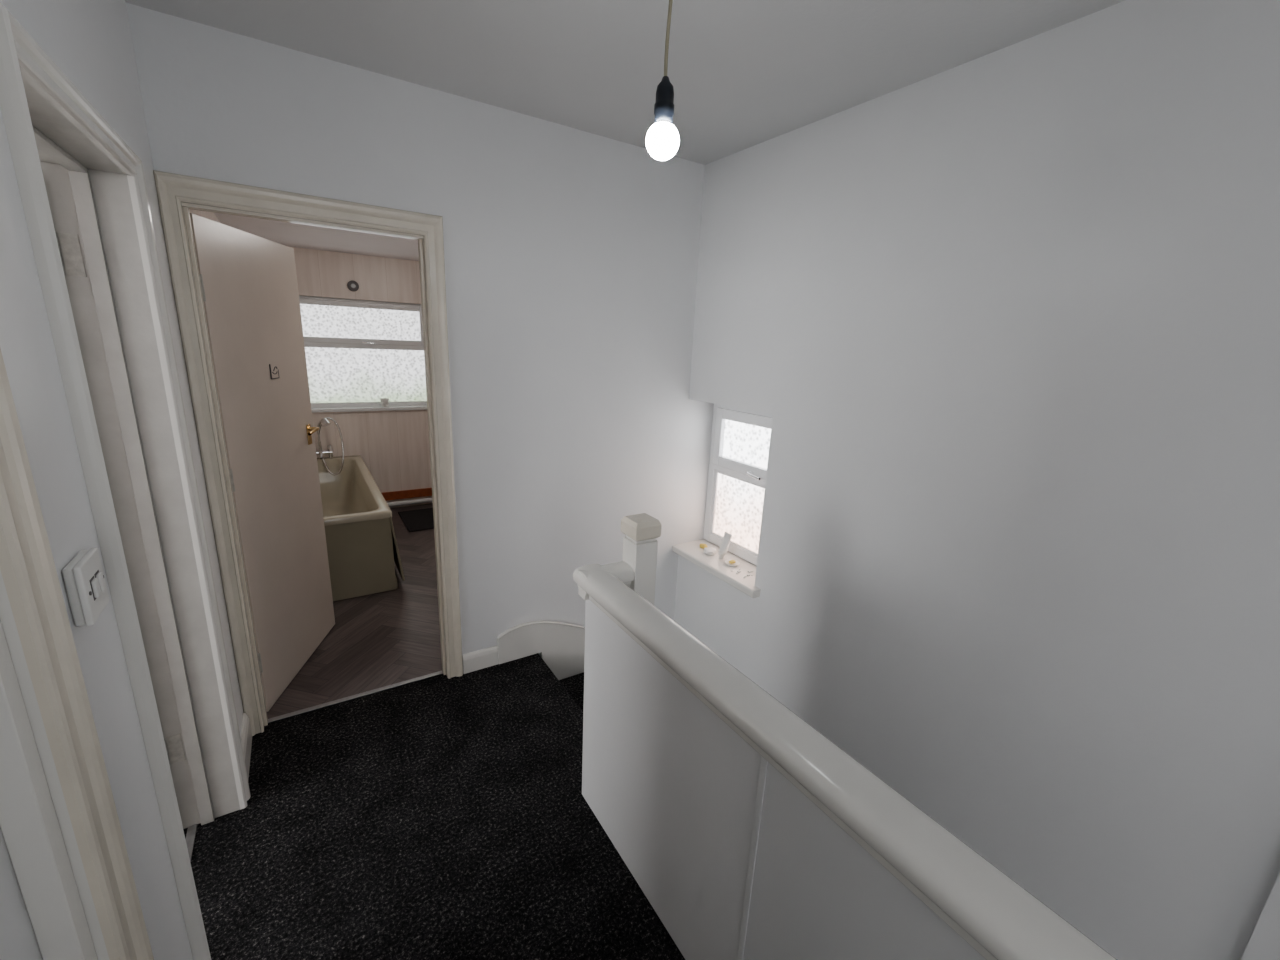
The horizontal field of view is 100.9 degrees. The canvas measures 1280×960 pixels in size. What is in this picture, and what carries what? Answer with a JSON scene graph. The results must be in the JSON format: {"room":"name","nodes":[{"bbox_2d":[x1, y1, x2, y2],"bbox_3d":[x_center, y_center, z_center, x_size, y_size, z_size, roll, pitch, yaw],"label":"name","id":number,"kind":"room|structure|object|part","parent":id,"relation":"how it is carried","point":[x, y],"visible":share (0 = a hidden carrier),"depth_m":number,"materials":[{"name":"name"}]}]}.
{"room":"stair landing","nodes":[
{"label":"stair landing","id":0,"kind":"room"},
{"bbox_2d":[0,0,243,959],"bbox_3d":[-1.331,-0.042,1.389,0.159,2.527,6.900,-7,17,-32],"label":"wall","id":1,"kind":"structure","parent":0,"point":[90,42],"depth_m":0.90,"materials":[{"name":"white paint"}]},
{"bbox_2d":[0,570,109,959],"bbox_3d":[-0.601,0.528,0.358,0.122,2.005,0.798,-7,17,-32],"label":"lining","id":2,"kind":"object","parent":1,"relation":"attached to","point":[36,827],"visible":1,"depth_m":0.66,"materials":[{"name":"white paint"}]},
{"bbox_2d":[0,828,42,959],"bbox_3d":[-0.606,0.537,0.357,0.040,1.973,0.752,-7,17,-32],"label":"leaf","id":3,"kind":"object","parent":2,"relation":"attached to","point":[18,941],"visible":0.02,"depth_m":0.64,"materials":[{"name":"white paint"}]},
{"bbox_2d":[0,348,153,959],"bbox_3d":[-0.544,0.493,0.393,0.022,2.060,0.921,-7,17,-32],"label":"trim","id":4,"kind":"structure","parent":1,"relation":"attached to","point":[27,565],"depth_m":0.69,"materials":[{"name":"white wood"}]},
{"bbox_2d":[62,548,108,625],"bbox_3d":[-0.840,0.162,0.804,0.026,0.094,0.088,-7,17,-32],"label":"light switch","id":5,"kind":"object","parent":1,"relation":"attached to","point":[83,576],"visible":1,"depth_m":0.78,"materials":[{"name":"plastic"}]},
{"bbox_2d":[0,2,250,959],"bbox_3d":[-1.142,0.240,1.301,0.027,2.043,0.827,-7,17,-32],"label":"trim","id":6,"kind":"structure","parent":1,"relation":"attached to","point":[21,56],"depth_m":0.96,"materials":[{"name":"white paint"}]},
{"bbox_2d":[22,77,239,828],"bbox_3d":[-1.208,0.272,1.242,0.157,2.005,0.787,-7,17,-32],"label":"lining","id":7,"kind":"object","parent":1,"relation":"attached to","point":[89,197],"visible":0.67,"depth_m":1.47,"materials":[{"name":"white wood"}]},
{"bbox_2d":[57,232,86,276],"bbox_3d":[-1.419,-0.562,1.320,0.036,0.100,0.003,-7,17,-32],"label":"hinge","id":8,"kind":"object","parent":7,"relation":"attached to","point":[70,246],"visible":1,"depth_m":1.32,"materials":[{"name":"paint"}]},
{"bbox_2d":[165,734,185,763],"bbox_3d":[-1.484,0.860,1.688,0.036,0.100,0.003,-7,17,-32],"label":"hinge","id":9,"kind":"object","parent":7,"relation":"attached to","point":[174,743],"visible":1,"depth_m":1.69,"materials":[{"name":"paint"}]},
{"bbox_3d":[-1.765,0.254,1.267,0.740,1.962,0.087,-7,17,-32],"label":"leaf","id":10,"kind":"object","parent":7,"relation":"attached to","visible":0},
{"bbox_2d":[55,232,64,274],"bbox_3d":[-1.436,-0.558,1.299,0.016,0.100,0.016,-7,17,-32],"label":"hinge knuckle","id":11,"kind":"object","parent":10,"relation":"attached to","point":[55,232],"visible":0.23,"depth_m":1.30},
{"bbox_2d":[241,713,251,779],"bbox_3d":[-1.503,1.034,2.010,0.016,0.120,0.327,-7,17,-32],"label":"baseboard","id":12,"kind":"structure","parent":1,"relation":"attached to","point":[246,734],"depth_m":2.04,"materials":[{"name":"white paint"}]},
{"bbox_2d":[214,213,418,260],"bbox_3d":[-1.521,-1.647,3.475,2.250,0.080,3.063,-7,17,-32],"label":"ceiling","id":13,"kind":"structure","parent":0,"point":[284,233],"depth_m":3.70,"materials":[{"name":"white paint"}]},
{"bbox_2d":[291,247,432,507],"bbox_3d":[-2.329,-0.853,4.905,2.250,2.245,0.250,-7,17,-32],"label":"wall","id":14,"kind":"structure","parent":0,"point":[393,445],"depth_m":4.69,"materials":[{"name":"beige wood"}]},
{"bbox_2d":[347,280,358,290],"bbox_3d":[-2.417,-1.636,4.450,0.086,0.086,0.023,-7,17,-32],"label":"air vent","id":15,"kind":"object","parent":14,"relation":"in","point":[352,285],"visible":1,"depth_m":4.44,"materials":[{"name":"metal"}]},
{"bbox_2d":[299,295,426,407],"bbox_3d":[-2.447,-1.114,4.705,1.090,0.930,0.085,-7,17,-32],"label":"window","id":16,"kind":"structure","parent":14,"relation":"in","point":[391,403],"depth_m":4.68,"materials":[{"name":"white glass"}]},
{"bbox_3d":[-2.425,-1.370,4.621,1.030,0.350,0.045,-7,17,-32],"label":"top sash","id":17,"kind":"part","parent":16,"relation":"part of","materials":[{"name":"white glass"}]},
{"bbox_3d":[-2.443,-1.107,4.698,0.990,0.820,0.012,-7,17,-32],"label":"pane","id":18,"kind":"part","parent":16,"relation":"part of","materials":[{"name":"white glass"}]},
{"bbox_2d":[304,342,423,349],"bbox_3d":[-2.448,-1.195,4.690,0.990,0.055,0.070,-7,17,-32],"label":"transom","id":19,"kind":"object","parent":16,"relation":"attached to","point":[306,344],"visible":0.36,"depth_m":4.65,"materials":[{"name":"white plastic"}]},
{"bbox_2d":[311,406,426,412],"bbox_3d":[-2.429,-0.641,4.764,1.150,0.028,0.090,-7,17,-32],"label":"sill","id":20,"kind":"structure","parent":14,"relation":"attached to","point":[390,408],"depth_m":4.72,"materials":[{"name":"white plastic"}]},
{"bbox_2d":[380,398,388,406],"bbox_3d":[-2.326,-0.704,4.815,0.072,0.075,0.072,-7,17,-32],"label":"cup","id":21,"kind":"object","parent":20,"relation":"on","point":[384,401],"visible":1,"depth_m":4.79,"materials":[{"name":"white ceramic"}]},
{"bbox_2d":[382,488,431,500],"bbox_3d":[-1.981,0.107,5.246,1.290,0.080,0.022,-7,17,-32],"label":"baseboard","id":22,"kind":"structure","parent":14,"relation":"attached to","point":[404,494],"depth_m":5.07,"materials":[{"name":"wood"}]},
{"bbox_2d":[387,497,432,506],"bbox_3d":[-1.975,0.185,5.243,1.300,0.044,0.044,-7,17,-32],"label":"pipe","id":23,"kind":"object","parent":14,"relation":"attached to","point":[423,500],"visible":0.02,"depth_m":5.07,"materials":[{"name":"white plastic"}]},
{"bbox_2d":[126,3,713,654],"bbox_3d":[-0.667,1.004,2.857,2.629,5.227,0.100,-7,17,-32],"label":"wall","id":24,"kind":"structure","parent":0,"point":[571,255],"depth_m":2.42,"materials":[{"name":"white paint"}]},
{"bbox_2d":[153,170,462,735],"bbox_3d":[-1.198,0.000,2.135,0.868,2.084,0.027,-7,17,-32],"label":"trim","id":25,"kind":"structure","parent":24,"relation":"attached to","point":[172,189],"depth_m":1.97,"materials":[{"name":"white wood"}]},
{"bbox_2d":[182,206,446,725],"bbox_3d":[-1.244,0.014,2.192,0.778,2.025,0.112,-7,17,-32],"label":"lining","id":26,"kind":"object","parent":24,"relation":"attached to","point":[187,221],"visible":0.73,"depth_m":2.12,"materials":[{"name":"white wood"}]},
{"bbox_2d":[190,213,334,711],"bbox_3d":[-1.646,-0.045,2.396,0.040,1.984,0.753,0,15,-9],"label":"leaf","id":27,"kind":"object","parent":26,"relation":"attached to","point":[252,303],"depth_m":2.30,"materials":[{"name":"white wood"}]},
{"bbox_3d":[-1.544,-0.677,1.860,0.014,0.090,0.014,-7,17,-32],"label":"hinge","id":28,"kind":"part","parent":27,"relation":"part of","materials":[{"name":"metal"}]},
{"bbox_3d":[-1.575,0.000,2.035,0.014,0.090,0.014,-7,17,-32],"label":"hinge","id":29,"kind":"part","parent":27,"relation":"part of","materials":[{"name":"silver metal"}]},
{"bbox_3d":[-1.611,0.774,2.235,0.014,0.090,0.014,-7,17,-32],"label":"hinge","id":30,"kind":"part","parent":27,"relation":"part of","materials":[{"name":"silver metal"}]},
{"bbox_2d":[269,364,278,378],"bbox_3d":[-1.615,-0.480,2.334,0.006,0.064,0.068,0,15,-9],"label":"door sign","id":31,"kind":"object","parent":27,"relation":"attached to","point":[274,372],"visible":1,"depth_m":2.33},
{"bbox_2d":[306,424,311,444],"bbox_3d":[-1.672,-0.230,2.669,0.019,0.100,0.037,-7,17,-32],"label":"plate","id":32,"kind":"object","parent":27,"relation":"attached to","point":[309,437],"depth_m":2.66,"materials":[{"name":"gold metal"}]},
{"bbox_2d":[308,427,318,434],"bbox_3d":[-1.619,-0.242,2.622,0.019,0.026,0.103,0,15,-10],"label":"door handle","id":33,"kind":"object","parent":27,"relation":"attached to","point":[314,430],"visible":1,"depth_m":2.61,"materials":[{"name":"gold metal"}]},
{"bbox_3d":[-1.619,-0.242,2.622,0.019,0.026,0.103,0,15,-10],"label":"lever","id":34,"kind":"part","parent":33,"relation":"part of","materials":[{"name":"gold metal"}]},
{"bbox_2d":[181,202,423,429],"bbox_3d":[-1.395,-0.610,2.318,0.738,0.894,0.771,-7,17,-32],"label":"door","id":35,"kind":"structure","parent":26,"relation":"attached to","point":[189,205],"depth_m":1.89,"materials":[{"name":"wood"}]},
{"bbox_2d":[462,646,497,673],"bbox_3d":[-0.804,0.906,2.666,0.175,0.100,0.016,-7,17,-32],"label":"baseboard","id":36,"kind":"structure","parent":24,"relation":"attached to","point":[487,657],"depth_m":2.66,"materials":[{"name":"white paint"}]},
{"bbox_2d":[497,621,584,679],"bbox_3d":[-0.266,1.162,3.094,1.135,0.940,0.022,-7,17,-32],"label":"trim","id":37,"kind":"structure","parent":24,"relation":"attached to","point":[561,647],"depth_m":2.86,"materials":[{"name":"white paint"}]},
{"bbox_2d":[184,503,684,959],"bbox_3d":[-0.515,1.158,2.339,2.314,0.202,7.000,-7,17,-32],"label":"floor","id":38,"kind":"structure","parent":0,"point":[440,817],"depth_m":1.81,"materials":[{"name":"black carpet"}]},
{"bbox_2d":[186,824,197,862],"bbox_3d":[-1.296,1.244,1.465,0.025,0.005,0.747,-7,17,-32],"label":"threshold","id":39,"kind":"object","parent":38,"relation":"on","point":[191,831],"visible":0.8,"depth_m":1.72,"materials":[{"name":"metal"}]},
{"bbox_2d":[268,671,442,722],"bbox_3d":[-1.285,0.992,2.440,0.738,0.005,0.025,-7,17,-32],"label":"threshold","id":40,"kind":"object","parent":38,"relation":"on","point":[280,717],"visible":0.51,"depth_m":2.41,"materials":[{"name":"metal"}]},
{"bbox_2d":[317,455,404,600],"bbox_3d":[-2.340,0.278,3.935,0.770,0.537,1.810,-7,17,-32],"label":"bathtub","id":41,"kind":"object","parent":38,"relation":"on","point":[362,547],"visible":0.61,"depth_m":3.35,"materials":[{"name":"beige ceramic"}]},
{"bbox_2d":[316,417,343,475],"bbox_3d":[-2.687,-0.288,4.506,0.272,0.490,0.185,-7,17,-32],"label":"mixer tap","id":42,"kind":"object","parent":41,"relation":"attached to","point":[323,422],"visible":0.96,"depth_m":4.52,"materials":[{"name":"silver metal"}]},
{"bbox_2d":[317,455,391,525],"bbox_3d":[-2.356,0.214,3.906,0.725,0.400,1.810,-7,17,-32],"label":"tub","id":43,"kind":"object","parent":41,"relation":"in","point":[352,497],"depth_m":4.42,"materials":[{"name":"beige ceramic"}]},
{"bbox_3d":[-1.880,0.504,3.205,0.705,0.507,0.010,-7,17,-32],"label":"panel","id":44,"kind":"part","parent":41,"relation":"part of","materials":[{"name":"beige plastic"}]},
{"bbox_3d":[-2.040,0.232,4.115,0.065,0.450,1.800,-7,17,-32],"label":"panel","id":45,"kind":"part","parent":41,"relation":"part of","materials":[{"name":"beige plastic"}]},
{"bbox_2d":[398,508,433,531],"bbox_3d":[-1.902,0.345,4.807,0.470,0.012,0.570,-7,17,-32],"label":"bath mat","id":46,"kind":"object","parent":38,"relation":"on","point":[420,519],"visible":0.51,"depth_m":4.74,"materials":[{"name":"black fabric"}]},
{"bbox_2d":[573,513,1116,959],"bbox_3d":[0.697,0.996,0.655,0.272,1.068,3.045,-7,17,-32],"label":"balustrade","id":47,"kind":"object","parent":38,"relation":"on","point":[749,833],"visible":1,"depth_m":1.15,"materials":[{"name":"white paint"}]},
{"bbox_3d":[0.674,1.098,0.662,0.138,0.865,3.033,-7,17,-32],"label":"panel","id":48,"kind":"part","parent":47,"relation":"part of","materials":[{"name":"white paint"}]},
{"bbox_2d":[125,0,1124,164],"bbox_3d":[0.538,-1.091,0.527,2.599,0.100,4.187,-7,17,-32],"label":"ceiling","id":49,"kind":"structure","parent":0,"point":[743,74],"depth_m":1.65,"materials":[{"name":"paint"}]},
{"bbox_2d":[646,0,678,160],"bbox_3d":[0.059,-0.910,1.011,0.100,0.534,0.100,-7,17,-32],"label":"pendant light","id":50,"kind":"object","parent":49,"relation":"hanging from","point":[662,138],"visible":1,"depth_m":1.04,"materials":[{"name":"glass"}]},
{"bbox_3d":[0.046,-0.682,1.068,0.068,0.063,0.068,-7,17,-32],"label":"bulb","id":51,"kind":"part","parent":50,"relation":"part of","materials":[{"name":"white glass"}]},
{"bbox_3d":[0.059,-0.960,0.997,0.013,0.372,0.008,-7,17,-32],"label":"cord","id":52,"kind":"part","parent":50,"relation":"part of","materials":[{"name":"white plastic"}]},
{"bbox_2d":[674,0,1279,959],"bbox_3d":[1.392,1.371,1.807,0.290,5.227,3.987,-7,17,-32],"label":"wall","id":53,"kind":"structure","parent":0,"point":[1006,321],"depth_m":1.58,"materials":[{"name":"white paint"}]},
{"bbox_2d":[672,539,760,597],"bbox_3d":[0.487,0.482,2.986,0.257,0.042,0.688,-7,17,-32],"label":"sill","id":54,"kind":"structure","parent":53,"relation":"attached to","point":[691,551],"depth_m":2.94,"materials":[{"name":"white paint"}]},
{"bbox_2d":[700,543,707,547],"bbox_3d":[0.382,0.395,3.172,0.044,0.023,0.064,-7,17,-32],"label":"sponge","id":55,"kind":"object","parent":54,"relation":"on","point":[702,545],"visible":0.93,"depth_m":3.16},
{"bbox_2d":[703,547,715,554],"bbox_3d":[0.405,0.412,3.083,0.071,0.035,0.078,9,16,23],"label":"crumpled tissue","id":56,"kind":"object","parent":54,"relation":"on","point":[708,551],"visible":1,"depth_m":3.07,"materials":[{"name":"white paper"}]},
{"bbox_2d":[718,532,731,558],"bbox_3d":[0.483,0.374,3.007,0.068,0.155,0.049,5,15,9],"label":"tube","id":57,"kind":"object","parent":54,"relation":"on","point":[724,546],"visible":1,"depth_m":2.99,"materials":[{"name":"white plastic"}]},
{"bbox_2d":[725,559,739,566],"bbox_3d":[0.515,0.459,2.944,0.084,0.025,0.084,-7,17,-32],"label":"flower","id":58,"kind":"object","parent":54,"relation":"on","point":[730,562],"visible":1,"depth_m":2.94,"materials":[{"name":"plant"}]},
{"bbox_2d":[731,569,752,577],"bbox_3d":[0.572,0.495,2.852,0.127,0.007,0.104,-7,17,-32],"label":"crumbs","id":59,"kind":"object","parent":54,"relation":"on","point":[738,571],"visible":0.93,"depth_m":2.85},
{"bbox_2d":[703,404,772,565],"bbox_3d":[0.600,0.029,2.957,0.088,0.853,0.643,-7,17,-32],"label":"window","id":60,"kind":"structure","parent":53,"relation":"in","point":[707,535],"depth_m":3.00,"materials":[{"name":"white plastic"}]},
{"bbox_2d":[710,470,764,555],"bbox_3d":[0.596,0.196,2.998,0.024,0.428,0.555,-7,17,-32],"label":"bead","id":61,"kind":"object","parent":60,"relation":"attached to","point":[716,471],"visible":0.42,"depth_m":3.16,"materials":[{"name":"white plastic"}]},
{"bbox_2d":[714,465,765,485],"bbox_3d":[0.614,-0.025,2.951,0.060,0.045,0.543,-7,17,-32],"label":"transom","id":62,"kind":"object","parent":60,"relation":"attached to","point":[716,467],"visible":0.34,"depth_m":2.98,"materials":[{"name":"white plastic"}]},
{"bbox_3d":[0.604,0.030,2.954,0.010,0.753,0.533,-7,17,-32],"label":"pane","id":63,"kind":"part","parent":60,"relation":"part of","materials":[{"name":"glass"}]},
{"bbox_3d":[0.606,-0.195,2.887,0.048,0.335,0.568,-7,17,-32],"label":"top sash","id":64,"kind":"part","parent":60,"relation":"part of","materials":[{"name":"glass"}]},
{"bbox_2d":[747,471,759,479],"bbox_3d":[0.603,-0.023,2.831,0.022,0.024,0.109,-5,16,-26],"label":"handle","id":65,"kind":"object","parent":60,"relation":"attached to","point":[748,473],"visible":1,"depth_m":2.82,"materials":[{"name":"silver metal"}]},
{"bbox_3d":[0.717,4.012,2.124,1.070,0.100,3.987,-7,17,-32],"label":"floor","id":66,"kind":"structure","parent":0,"visible":0},
{"bbox_2d":[559,672,583,710],"bbox_3d":[0.484,2.584,2.205,1.045,2.400,2.888,-7,17,-32],"label":"staircase","id":67,"kind":"structure","parent":66,"relation":"on","point":[574,685],"depth_m":2.88,"materials":[{"name":"black carpet"}]}
]}

